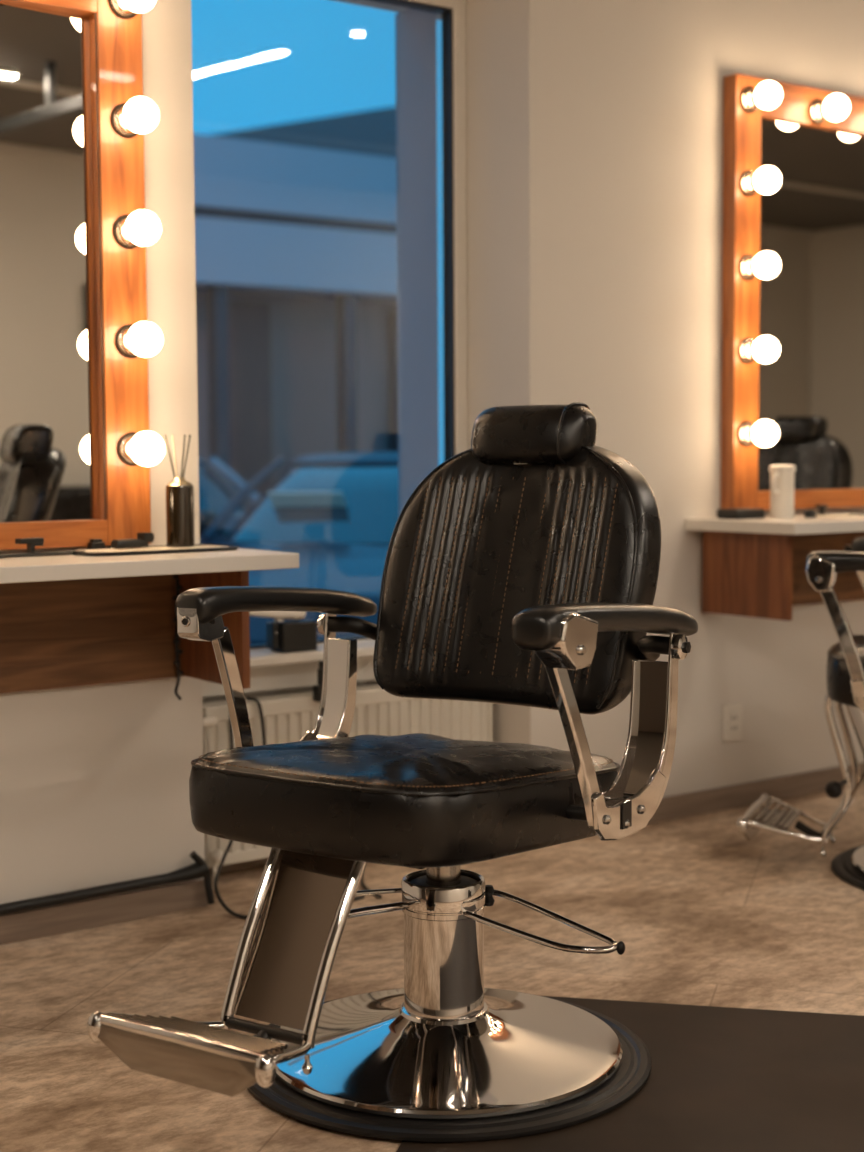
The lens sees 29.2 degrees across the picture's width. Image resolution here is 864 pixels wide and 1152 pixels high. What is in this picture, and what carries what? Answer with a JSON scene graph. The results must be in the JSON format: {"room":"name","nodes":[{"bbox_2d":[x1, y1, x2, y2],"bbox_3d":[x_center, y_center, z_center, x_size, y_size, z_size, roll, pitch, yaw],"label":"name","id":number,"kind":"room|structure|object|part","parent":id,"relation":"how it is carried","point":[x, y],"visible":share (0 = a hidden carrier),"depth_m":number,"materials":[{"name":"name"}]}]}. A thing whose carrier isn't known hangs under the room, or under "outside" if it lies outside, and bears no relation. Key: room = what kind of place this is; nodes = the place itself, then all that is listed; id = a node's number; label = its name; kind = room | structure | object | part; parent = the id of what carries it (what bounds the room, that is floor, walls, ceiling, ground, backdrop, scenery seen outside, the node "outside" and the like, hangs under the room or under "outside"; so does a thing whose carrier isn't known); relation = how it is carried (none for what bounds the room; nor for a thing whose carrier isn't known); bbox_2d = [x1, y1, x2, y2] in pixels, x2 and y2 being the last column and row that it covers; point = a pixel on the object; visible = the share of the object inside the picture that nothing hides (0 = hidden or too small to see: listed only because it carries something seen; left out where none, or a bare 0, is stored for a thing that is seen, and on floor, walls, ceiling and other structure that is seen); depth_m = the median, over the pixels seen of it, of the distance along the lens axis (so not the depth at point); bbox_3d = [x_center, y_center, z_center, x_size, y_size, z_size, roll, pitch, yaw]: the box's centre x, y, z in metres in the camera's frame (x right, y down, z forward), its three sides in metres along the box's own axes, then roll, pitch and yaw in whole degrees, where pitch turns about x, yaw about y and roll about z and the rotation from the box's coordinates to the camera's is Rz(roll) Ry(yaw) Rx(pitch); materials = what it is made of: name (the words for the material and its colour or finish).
{"room":"salon","nodes":[
{"label":"salon","id":0,"kind":"room"},
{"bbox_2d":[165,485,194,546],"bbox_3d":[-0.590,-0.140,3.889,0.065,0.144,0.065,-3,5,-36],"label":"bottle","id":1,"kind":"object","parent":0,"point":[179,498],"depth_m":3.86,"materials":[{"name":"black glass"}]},
{"bbox_2d":[0,0,863,903],"bbox_3d":[-0.518,-0.755,4.459,19.500,3.100,0.620,-3,5,-36],"label":"wall","id":2,"kind":"structure","parent":0,"point":[594,128],"depth_m":4.80,"materials":[{"name":"white paint"}]},
{"bbox_2d":[0,0,164,549],"bbox_3d":[-1.033,-0.717,3.589,0.949,1.333,0.172,-3,5,-36],"label":"vanity mirror","id":3,"kind":"object","parent":2,"relation":"attached to","point":[77,340],"visible":0.98,"depth_m":3.81,"materials":[{"name":"orange wood"}]},
{"bbox_3d":[-1.072,-1.327,3.593,0.725,0.115,0.054,-3,5,-36],"label":"frame rail","id":4,"kind":"part","parent":3,"relation":"part of","materials":[{"name":"orange wood"}]},
{"bbox_2d":[0,1,99,521],"bbox_3d":[-1.065,-0.692,3.634,0.723,1.156,0.003,-4,5,-39],"label":"mirror glass","id":5,"kind":"object","parent":3,"relation":"on","point":[50,303],"depth_m":3.79,"materials":[{"name":"silver metal"}]},
{"bbox_3d":[-1.065,-0.085,3.684,0.725,0.060,0.054,-3,5,-36],"label":"frame rail","id":6,"kind":"part","parent":3,"relation":"part of","materials":[{"name":"orange wood"}]},
{"bbox_2d":[109,0,155,18],"bbox_3d":[-0.675,-1.320,3.778,0.081,0.081,0.118,-3,5,-36],"label":"socket","id":7,"kind":"object","parent":3,"relation":"attached to","point":[118,9],"depth_m":3.80,"materials":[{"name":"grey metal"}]},
{"bbox_2d":[111,97,158,137],"bbox_3d":[-0.674,-1.051,3.797,0.081,0.081,0.118,-3,5,-36],"label":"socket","id":8,"kind":"object","parent":3,"relation":"attached to","point":[131,117],"depth_m":3.77,"materials":[{"name":"white glass"}]},
{"bbox_2d":[113,210,160,247],"bbox_3d":[-0.672,-0.798,3.816,0.081,0.081,0.118,-3,5,-36],"label":"socket","id":9,"kind":"object","parent":3,"relation":"attached to","point":[131,228],"depth_m":3.78,"materials":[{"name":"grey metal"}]},
{"bbox_2d":[115,322,162,357],"bbox_3d":[-0.671,-0.545,3.834,0.081,0.081,0.118,-3,5,-36],"label":"socket","id":10,"kind":"object","parent":3,"relation":"attached to","point":[132,339],"depth_m":3.80,"materials":[{"name":"white glass"}]},
{"bbox_2d":[117,431,164,465],"bbox_3d":[-0.669,-0.295,3.853,0.081,0.081,0.118,-3,5,-36],"label":"socket","id":11,"kind":"object","parent":3,"relation":"attached to","point":[134,448],"depth_m":3.82,"materials":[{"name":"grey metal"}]},
{"bbox_2d":[0,879,207,944],"bbox_3d":[-4.370,1.016,1.350,9.452,0.068,0.014,-3,5,-36],"label":"baseboard","id":12,"kind":"structure","parent":2,"relation":"attached to","point":[129,906],"depth_m":3.96,"materials":[{"name":"brown wood"}]},
{"bbox_2d":[0,851,214,915],"bbox_3d":[-1.698,0.810,3.279,2.854,0.137,0.047,-3,5,-36],"label":"cable conduit","id":13,"kind":"object","parent":2,"relation":"attached to","point":[199,869],"visible":1,"depth_m":3.97,"materials":[{"name":"black plastic"}]},
{"bbox_2d":[0,548,298,693],"bbox_3d":[-0.970,0.127,3.532,1.352,0.317,0.431,-3,5,-36],"label":"wall shelf","id":14,"kind":"object","parent":2,"relation":"attached to","point":[66,621],"visible":0.89,"depth_m":3.85,"materials":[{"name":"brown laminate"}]},
{"bbox_2d":[15,537,43,552],"bbox_3d":[-0.894,-0.064,3.688,0.028,0.040,0.062,3,6,42],"label":"clamp","id":15,"kind":"object","parent":14,"relation":"on","point":[31,543],"visible":0.76,"depth_m":3.68,"materials":[{"name":"black plastic"}]},
{"bbox_2d":[0,551,84,558],"bbox_3d":[-0.924,-0.043,3.607,0.375,0.010,0.031,-4,6,-42],"label":"lead","id":16,"kind":"object","parent":14,"relation":"on","point":[58,553],"visible":0.98,"depth_m":3.65,"materials":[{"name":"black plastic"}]},
{"bbox_3d":[-1.064,0.131,3.718,1.140,0.282,0.021,-3,5,-36],"label":"panel","id":17,"kind":"part","parent":14,"relation":"part of","materials":[{"name":"brown wood"}]},
{"bbox_2d":[87,539,104,548],"bbox_3d":[-0.779,-0.071,3.851,0.034,0.029,0.028,-3,5,-36],"label":"box","id":18,"kind":"object","parent":14,"relation":"on","point":[94,543],"visible":0.77,"depth_m":3.84,"materials":[{"name":"black plastic"}]},
{"bbox_2d":[0,548,298,583],"bbox_3d":[-0.971,-0.015,3.522,1.352,0.034,0.431,-3,5,-36],"label":"countertop","id":19,"kind":"structure","parent":14,"relation":"on","point":[62,567],"depth_m":3.55,"materials":[{"name":"white stone"}]},
{"bbox_2d":[65,544,238,555],"bbox_3d":[-0.642,-0.060,3.825,0.388,0.009,0.177,-3,5,-36],"label":"tray","id":20,"kind":"object","parent":14,"relation":"on","point":[163,549],"visible":0.9,"depth_m":3.78,"materials":[{"name":"black plastic"}]},
{"bbox_2d":[111,532,153,548],"bbox_3d":[-0.688,-0.082,3.816,0.102,0.034,0.032,-4,6,-45],"label":"hair trimmer","id":21,"kind":"object","parent":20,"relation":"on","point":[142,540],"visible":1,"depth_m":3.81,"materials":[{"name":"black plastic"}]},
{"bbox_3d":[-0.694,-0.075,3.811,0.085,0.021,0.032,-4,6,-45],"label":"handle","id":22,"kind":"part","parent":21,"relation":"part of","materials":[{"name":"black plastic"}]},
{"bbox_2d":[164,434,194,546],"bbox_3d":[-0.591,-0.200,3.885,0.065,0.262,0.065,0,4,0],"label":"reed diffuser","id":23,"kind":"object","parent":20,"relation":"on","point":[179,492],"visible":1,"depth_m":3.86,"materials":[{"name":"black glass"}]},
{"bbox_2d":[172,574,182,699],"bbox_3d":[-0.615,0.134,4.016,0.024,0.338,0.016,-3,5,-36],"label":"hanging cord","id":24,"kind":"object","parent":14,"relation":"hanging from","point":[178,587],"visible":0.7,"depth_m":4.02,"materials":[{"name":"black plastic"}]},
{"bbox_3d":[-0.515,0.111,3.919,0.020,0.278,0.302,-3,5,-36],"label":"panel","id":25,"kind":"part","parent":14,"relation":"part of","materials":[{"name":"brown wood"}]},
{"bbox_2d":[209,858,267,874],"bbox_3d":[-0.297,0.748,4.667,1.053,0.070,0.014,-3,5,-36],"label":"baseboard","id":26,"kind":"structure","parent":2,"relation":"attached to","point":[260,862],"depth_m":4.50,"materials":[{"name":"brown wood"}]},
{"bbox_2d":[202,640,375,697],"bbox_3d":[-0.270,0.249,4.589,1.053,0.108,0.145,-3,5,-36],"label":"windowsill","id":27,"kind":"structure","parent":2,"relation":"attached to","point":[270,670],"depth_m":4.49,"materials":[{"name":"white"}]},
{"bbox_2d":[266,619,316,652],"bbox_3d":[-0.383,0.162,4.485,0.130,0.082,0.070,-3,5,-36],"label":"box","id":28,"kind":"object","parent":27,"relation":"on","point":[287,636],"visible":1,"depth_m":4.45,"materials":[{"name":"black plastic"}]},
{"bbox_2d":[249,611,305,621],"bbox_3d":[-0.448,0.102,4.433,0.229,0.045,0.068,-3,5,-36],"label":"hair dryer","id":29,"kind":"object","parent":28,"relation":"on","point":[278,616],"visible":0.37,"depth_m":4.43,"materials":[{"name":"white plastic"}]},
{"bbox_2d":[202,685,492,888],"bbox_3d":[-0.221,0.551,4.567,0.960,0.474,0.123,-3,5,-36],"label":"radiator","id":30,"kind":"object","parent":2,"relation":"attached to","point":[287,717],"visible":0.38,"depth_m":4.54,"materials":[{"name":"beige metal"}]},
{"bbox_2d":[246,697,265,744],"bbox_3d":[-0.461,0.462,4.360,0.065,0.288,0.025,2,5,25],"label":"power cable","id":31,"kind":"object","parent":30,"relation":"hanging from","point":[257,701],"visible":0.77,"depth_m":4.34,"materials":[{"name":"black plastic"}]},
{"bbox_2d":[313,661,322,701],"bbox_3d":[-0.294,0.282,4.455,0.046,0.107,0.028,-3,5,-36],"label":"plug adapter","id":32,"kind":"object","parent":30,"relation":"attached to","point":[317,689],"visible":0.45,"depth_m":4.44,"materials":[{"name":"black plastic"}]},
{"bbox_2d":[250,0,467,650],"bbox_3d":[-0.338,-0.719,4.603,1.053,1.935,0.065,-3,5,-36],"label":"window","id":33,"kind":"structure","parent":2,"relation":"in","point":[451,16],"depth_m":4.86,"materials":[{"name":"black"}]},
{"bbox_2d":[395,8,438,514],"bbox_3d":[-0.444,-0.729,4.747,1.053,1.935,0.288,-3,5,-36],"label":"trim","id":34,"kind":"structure","parent":2,"relation":"attached to","point":[415,30],"depth_m":5.07,"materials":[{"name":"grey paint"}]},
{"bbox_2d":[723,703,741,741],"bbox_3d":[0.947,0.462,5.226,0.080,0.116,0.014,-3,5,-36],"label":"wall outlet","id":35,"kind":"object","parent":2,"relation":"attached to","point":[732,714],"visible":1,"depth_m":5.22,"materials":[{"name":"white plastic"}]},
{"bbox_2d":[648,762,863,823],"bbox_3d":[3.912,0.521,7.414,8.995,0.072,0.014,-3,5,-36],"label":"baseboard","id":36,"kind":"structure","parent":2,"relation":"attached to","point":[743,794],"depth_m":5.26,"materials":[{"name":"brown wood"}]},
{"bbox_2d":[685,512,863,620],"bbox_3d":[1.438,-0.049,5.287,1.337,0.292,0.440,-3,5,-36],"label":"wall shelf","id":37,"kind":"object","parent":2,"relation":"attached to","point":[756,568],"visible":0.98,"depth_m":4.96,"materials":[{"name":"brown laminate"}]},
{"bbox_2d":[717,508,764,518],"bbox_3d":[0.939,-0.190,5.048,0.124,0.030,0.090,-3,5,-36],"label":"case","id":38,"kind":"object","parent":37,"relation":"on","point":[731,513],"visible":1,"depth_m":5.01,"materials":[{"name":"black plastic"}]},
{"bbox_3d":[0.939,-0.006,4.956,0.020,0.254,0.343,-3,5,-36],"label":"panel","id":39,"kind":"part","parent":37,"relation":"part of","materials":[{"name":"brown wood"}]},
{"bbox_2d":[685,512,863,534],"bbox_3d":[1.438,-0.177,5.278,1.337,0.034,0.440,-3,5,-36],"label":"countertop","id":40,"kind":"structure","parent":37,"relation":"on","point":[798,525],"depth_m":4.86,"materials":[{"name":"white stone"}]},
{"bbox_2d":[769,465,795,518],"bbox_3d":[1.063,-0.258,5.056,0.088,0.163,0.080,-1,4,-11],"label":"canister","id":41,"kind":"object","parent":37,"relation":"on","point":[781,476],"visible":1,"depth_m":5.03,"materials":[{"name":"white plastic"}]},
{"bbox_3d":[1.037,-0.281,5.018,0.027,0.066,0.012,-3,5,-36],"label":"handle","id":42,"kind":"part","parent":41,"relation":"part of","materials":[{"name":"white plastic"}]},
{"bbox_3d":[1.066,-0.328,5.052,0.080,0.022,0.080,-3,5,-36],"label":"lid","id":43,"kind":"part","parent":41,"relation":"part of","materials":[{"name":"white plastic"}]},
{"bbox_3d":[1.318,-0.043,5.460,1.189,0.258,0.021,-3,5,-36],"label":"panel","id":44,"kind":"part","parent":37,"relation":"part of","materials":[{"name":"brown wood"}]},
{"bbox_2d":[804,510,815,517],"bbox_3d":[1.162,-0.192,5.100,0.036,0.024,0.036,-3,5,-36],"label":"lid","id":45,"kind":"object","parent":37,"relation":"on","point":[807,513],"visible":1,"depth_m":5.09,"materials":[{"name":"black plastic"}]},
{"bbox_2d":[815,505,827,514],"bbox_3d":[1.247,-0.212,5.317,0.022,0.032,0.050,3,6,42],"label":"clamp","id":46,"kind":"object","parent":37,"relation":"on","point":[821,507],"visible":1,"depth_m":5.31,"materials":[{"name":"black plastic"}]},
{"bbox_2d":[816,514,863,517],"bbox_3d":[1.268,-0.187,5.167,0.180,0.004,0.110,-3,5,-36],"label":"paper sheet","id":47,"kind":"object","parent":37,"relation":"on","point":[832,515],"visible":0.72,"depth_m":5.14,"materials":[{"name":"beige paper"}]},
{"bbox_2d":[849,512,863,514],"bbox_3d":[1.500,-0.209,5.393,0.405,0.011,0.042,-3,5,-31],"label":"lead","id":48,"kind":"object","parent":37,"relation":"on","point":[860,513],"visible":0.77,"depth_m":5.29,"materials":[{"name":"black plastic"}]},
{"bbox_2d":[720,74,863,509],"bbox_3d":[1.326,-0.879,5.315,0.955,1.322,0.172,-3,5,-36],"label":"vanity mirror","id":49,"kind":"object","parent":2,"relation":"attached to","point":[792,361],"visible":0.98,"depth_m":5.22,"materials":[{"name":"orange wood"}]},
{"bbox_2d":[738,420,778,446],"bbox_3d":[1.005,-0.436,5.076,0.081,0.081,0.118,-3,5,-36],"label":"bulb","id":50,"kind":"object","parent":49,"relation":"attached to","point":[751,433],"depth_m":5.05,"materials":[{"name":"white glass"}]},
{"bbox_2d":[738,336,779,362],"bbox_3d":[1.004,-0.689,5.057,0.081,0.081,0.118,-3,5,-36],"label":"bulb","id":51,"kind":"object","parent":49,"relation":"attached to","point":[751,349],"depth_m":5.03,"materials":[{"name":"white glass"}]},
{"bbox_2d":[739,252,779,279],"bbox_3d":[1.002,-0.941,5.039,0.081,0.081,0.118,-3,5,-36],"label":"bulb","id":52,"kind":"object","parent":49,"relation":"attached to","point":[752,265],"depth_m":5.01,"materials":[{"name":"white glass"}]},
{"bbox_2d":[740,166,780,195],"bbox_3d":[1.001,-1.195,5.020,0.081,0.081,0.118,-3,5,-36],"label":"bulb","id":53,"kind":"object","parent":49,"relation":"attached to","point":[754,180],"depth_m":5.00,"materials":[{"name":"white glass"}]},
{"bbox_2d":[740,81,781,112],"bbox_3d":[0.999,-1.445,5.002,0.081,0.081,0.118,-3,5,-36],"label":"bulb","id":54,"kind":"object","parent":49,"relation":"attached to","point":[755,96],"depth_m":4.99,"materials":[{"name":"white glass"}]},
{"bbox_2d":[758,118,863,490],"bbox_3d":[1.295,-0.855,5.360,0.729,1.145,0.003,-4,5,-37],"label":"mirror glass","id":55,"kind":"object","parent":49,"relation":"on","point":[813,307],"depth_m":5.30,"materials":[{"name":"silver metal"}]},
{"bbox_3d":[1.295,-0.253,5.409,0.731,0.060,0.054,-3,5,-36],"label":"frame rail","id":56,"kind":"part","parent":49,"relation":"part of","materials":[{"name":"orange wood"}]},
{"bbox_3d":[1.288,-1.484,5.319,0.731,0.115,0.054,-3,5,-36],"label":"frame rail","id":57,"kind":"part","parent":49,"relation":"part of","materials":[{"name":"orange wood"}]},
{"bbox_2d":[809,94,849,123],"bbox_3d":[1.248,-1.460,5.184,0.081,0.081,0.118,-3,5,-36],"label":"bulb","id":58,"kind":"object","parent":49,"relation":"attached to","point":[823,108],"depth_m":5.17,"materials":[{"name":"white glass"}]},
{"bbox_2d":[0,784,863,1151],"bbox_3d":[1.416,1.031,1.964,19.900,0.120,7.120,-3,5,-36],"label":"floor","id":59,"kind":"structure","parent":0,"point":[704,913],"depth_m":3.69,"materials":[{"name":"beige stone"}]},
{"bbox_2d":[214,717,364,918],"bbox_3d":[-0.389,0.580,4.117,0.372,0.486,0.268,1,4,19],"label":"power cable","id":60,"kind":"object","parent":59,"relation":"on","point":[221,901],"visible":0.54,"depth_m":4.17,"materials":[{"name":"black plastic"}]},
{"bbox_2d":[360,876,381,898],"bbox_3d":[-0.172,0.554,4.348,0.076,0.503,0.351,-2,5,-23],"label":"power cable","id":61,"kind":"object","parent":59,"relation":"on","point":[364,886],"visible":0.16,"depth_m":4.28,"materials":[{"name":"black plastic"}]},
{"bbox_2d":[396,996,863,1151],"bbox_3d":[0.754,0.914,2.754,1.550,0.006,1.100,1,4,12],"label":"floor mat","id":62,"kind":"object","parent":59,"relation":"on","point":[721,1079],"visible":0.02,"depth_m":2.92,"materials":[{"name":"brown rubber"}]},
{"bbox_2d":[87,402,697,1141],"bbox_3d":[-0.060,0.296,2.904,0.820,1.213,1.175,2,5,34],"label":"barber chair","id":63,"kind":"object","parent":62,"relation":"on","point":[522,569],"visible":1,"depth_m":2.94,"materials":[{"name":"black leather"}]},
{"bbox_3d":[-0.375,0.720,2.458,0.316,0.064,0.021,2,5,34],"label":"toe plate","id":64,"kind":"part","parent":63,"relation":"part of","materials":[{"name":"silver metal"}]},
{"bbox_3d":[-0.265,0.569,2.766,0.025,0.305,0.265,2,5,34],"label":"leg rail","id":65,"kind":"part","parent":63,"relation":"part of","materials":[{"name":"silver metal"}]},
{"bbox_3d":[-0.215,0.571,2.689,0.156,0.274,0.159,2,5,34],"label":"leg panel","id":66,"kind":"part","parent":63,"relation":"part of","materials":[{"name":"brown metal"}]},
{"bbox_3d":[-0.301,0.364,3.238,0.009,0.096,0.266,2,5,34],"label":"plate","id":67,"kind":"part","parent":63,"relation":"part of","materials":[{"name":"silver metal"}]},
{"bbox_3d":[-0.125,0.575,2.673,0.025,0.305,0.265,2,5,34],"label":"leg rail","id":68,"kind":"part","parent":63,"relation":"part of","materials":[{"name":"silver metal"}]},
{"bbox_3d":[-0.150,0.599,3.027,0.268,0.028,0.129,-4,6,-44],"label":"release lever","id":69,"kind":"part","parent":63,"relation":"part of","materials":[{"name":"silver metal"}]},
{"bbox_3d":[-0.035,0.383,2.948,0.560,0.196,0.707,2,5,34],"label":"seat","id":70,"kind":"part","parent":63,"relation":"part of","materials":[{"name":"black leather"}]},
{"bbox_3d":[0.023,0.834,3.064,0.654,0.083,0.654,2,5,34],"label":"plate","id":71,"kind":"part","parent":63,"relation":"part of","materials":[{"name":"silver metal"}]},
{"bbox_3d":[0.104,0.593,3.077,0.024,0.039,0.024,2,5,34],"label":"lever knob","id":72,"kind":"part","parent":63,"relation":"part of","materials":[{"name":"black plastic"}]},
{"bbox_3d":[0.181,-0.013,3.247,0.584,0.507,0.298,2,5,34],"label":"backrest","id":73,"kind":"part","parent":63,"relation":"part of","materials":[{"name":"black leather"}]},
{"bbox_3d":[0.336,0.391,2.815,0.009,0.096,0.266,2,5,34],"label":"plate","id":74,"kind":"part","parent":63,"relation":"part of","materials":[{"name":"silver metal"}]},
{"bbox_2d":[736,537,863,889],"bbox_3d":[1.367,0.186,4.388,1.055,1.213,0.820,1,5,22],"label":"barber chair","id":75,"kind":"object","parent":59,"relation":"on","point":[845,660],"visible":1,"depth_m":4.42,"materials":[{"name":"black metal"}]},
{"bbox_3d":[0.895,0.682,4.614,0.021,0.064,0.316,1,5,22],"label":"toe plate","id":76,"kind":"part","parent":75,"relation":"part of","materials":[{"name":"silver metal"}]},
{"bbox_3d":[1.110,0.506,4.425,0.145,0.425,0.025,1,5,22],"label":"leg rail","id":77,"kind":"part","parent":75,"relation":"part of","materials":[{"name":"silver metal"}]},
{"bbox_3d":[1.063,0.547,4.350,0.044,0.044,0.177,1,5,22],"label":"knob","id":78,"kind":"part","parent":75,"relation":"part of","materials":[{"name":"black plastic"}]},
{"bbox_3d":[1.396,0.275,4.384,0.667,0.196,0.560,1,5,22],"label":"seat","id":79,"kind":"part","parent":75,"relation":"part of","materials":[{"name":"black leather"}]},
{"bbox_3d":[1.172,0.494,4.581,0.145,0.425,0.025,1,5,22],"label":"leg rail","id":80,"kind":"part","parent":75,"relation":"part of","materials":[{"name":"silver metal"}]},
{"bbox_3d":[1.140,0.497,4.503,0.109,0.394,0.156,1,5,22],"label":"leg panel","id":81,"kind":"part","parent":75,"relation":"part of","materials":[{"name":"silver metal"}]},
{"bbox_3d":[1.161,0.301,4.067,0.266,0.096,0.009,1,5,22],"label":"plate","id":82,"kind":"part","parent":75,"relation":"part of","materials":[{"name":"silver metal"}]},
{"bbox_3d":[1.448,0.735,4.397,0.654,0.083,0.654,1,5,22],"label":"plate","id":83,"kind":"part","parent":75,"relation":"part of","materials":[{"name":"silver metal"}]},
{"label":"outside","id":84,"kind":"structure","parent":0,"visible":0},
{"bbox_3d":[-0.471,-0.651,29.400,46.000,0.150,39.340,-3,5,-36],"label":"street","id":85,"kind":"object","parent":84,"visible":0},
{"bbox_2d":[198,456,259,537],"bbox_3d":[-3.223,-0.208,12.691,4.384,1.440,2.202,-3,5,-36],"label":"parked car","id":86,"kind":"object","parent":85,"relation":"on","point":[218,485],"visible":0.06,"depth_m":12.99,"materials":[{"name":"blue paint"}]},
{"bbox_3d":[-2.864,-0.659,12.925,3.100,0.460,1.600,-3,5,-36],"label":"car glass","id":87,"kind":"part","parent":86,"relation":"part of","materials":[{"name":"blue glass"}]},
{"bbox_2d":[193,133,397,496],"bbox_3d":[-0.965,-2.195,19.782,14.000,4.340,6.050,-3,5,-36],"label":"building","id":88,"kind":"structure","parent":85,"relation":"on","point":[296,246],"depth_m":16.11,"materials":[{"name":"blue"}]},
{"bbox_2d":[228,301,271,496],"bbox_3d":[-1.794,-1.208,16.224,0.470,2.900,0.100,-3,5,-36],"label":"shutter","id":89,"kind":"object","parent":88,"relation":"hanging from","point":[248,321],"depth_m":16.14,"materials":[{"name":"grey metal"}]},
{"bbox_2d":[388,311,397,450],"bbox_3d":[-0.130,-1.306,17.442,0.700,2.900,0.100,-3,5,-36],"label":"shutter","id":90,"kind":"object","parent":88,"relation":"hanging from","point":[392,315],"depth_m":17.18,"materials":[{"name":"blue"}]},
{"bbox_2d":[199,451,398,644],"bbox_3d":[-0.265,-0.067,10.526,2.202,1.440,4.384,1,5,22],"label":"parked car","id":91,"kind":"object","parent":85,"relation":"on","point":[339,511],"visible":0.16,"depth_m":9.68,"materials":[{"name":"blue paint"}]},
{"bbox_3d":[-0.102,-0.528,10.911,1.600,0.460,3.100,1,5,22],"label":"car glass","id":92,"kind":"part","parent":91,"relation":"part of","materials":[{"name":"blue glass"}]},
{"bbox_2d":[211,106,395,157],"bbox_3d":[0.041,-4.391,28.736,14.000,7.400,5.000,-3,5,-36],"label":"gabled building","id":93,"kind":"structure","parent":85,"relation":"on","point":[369,132],"depth_m":24.46,"materials":[{"name":"blue"}]}
]}

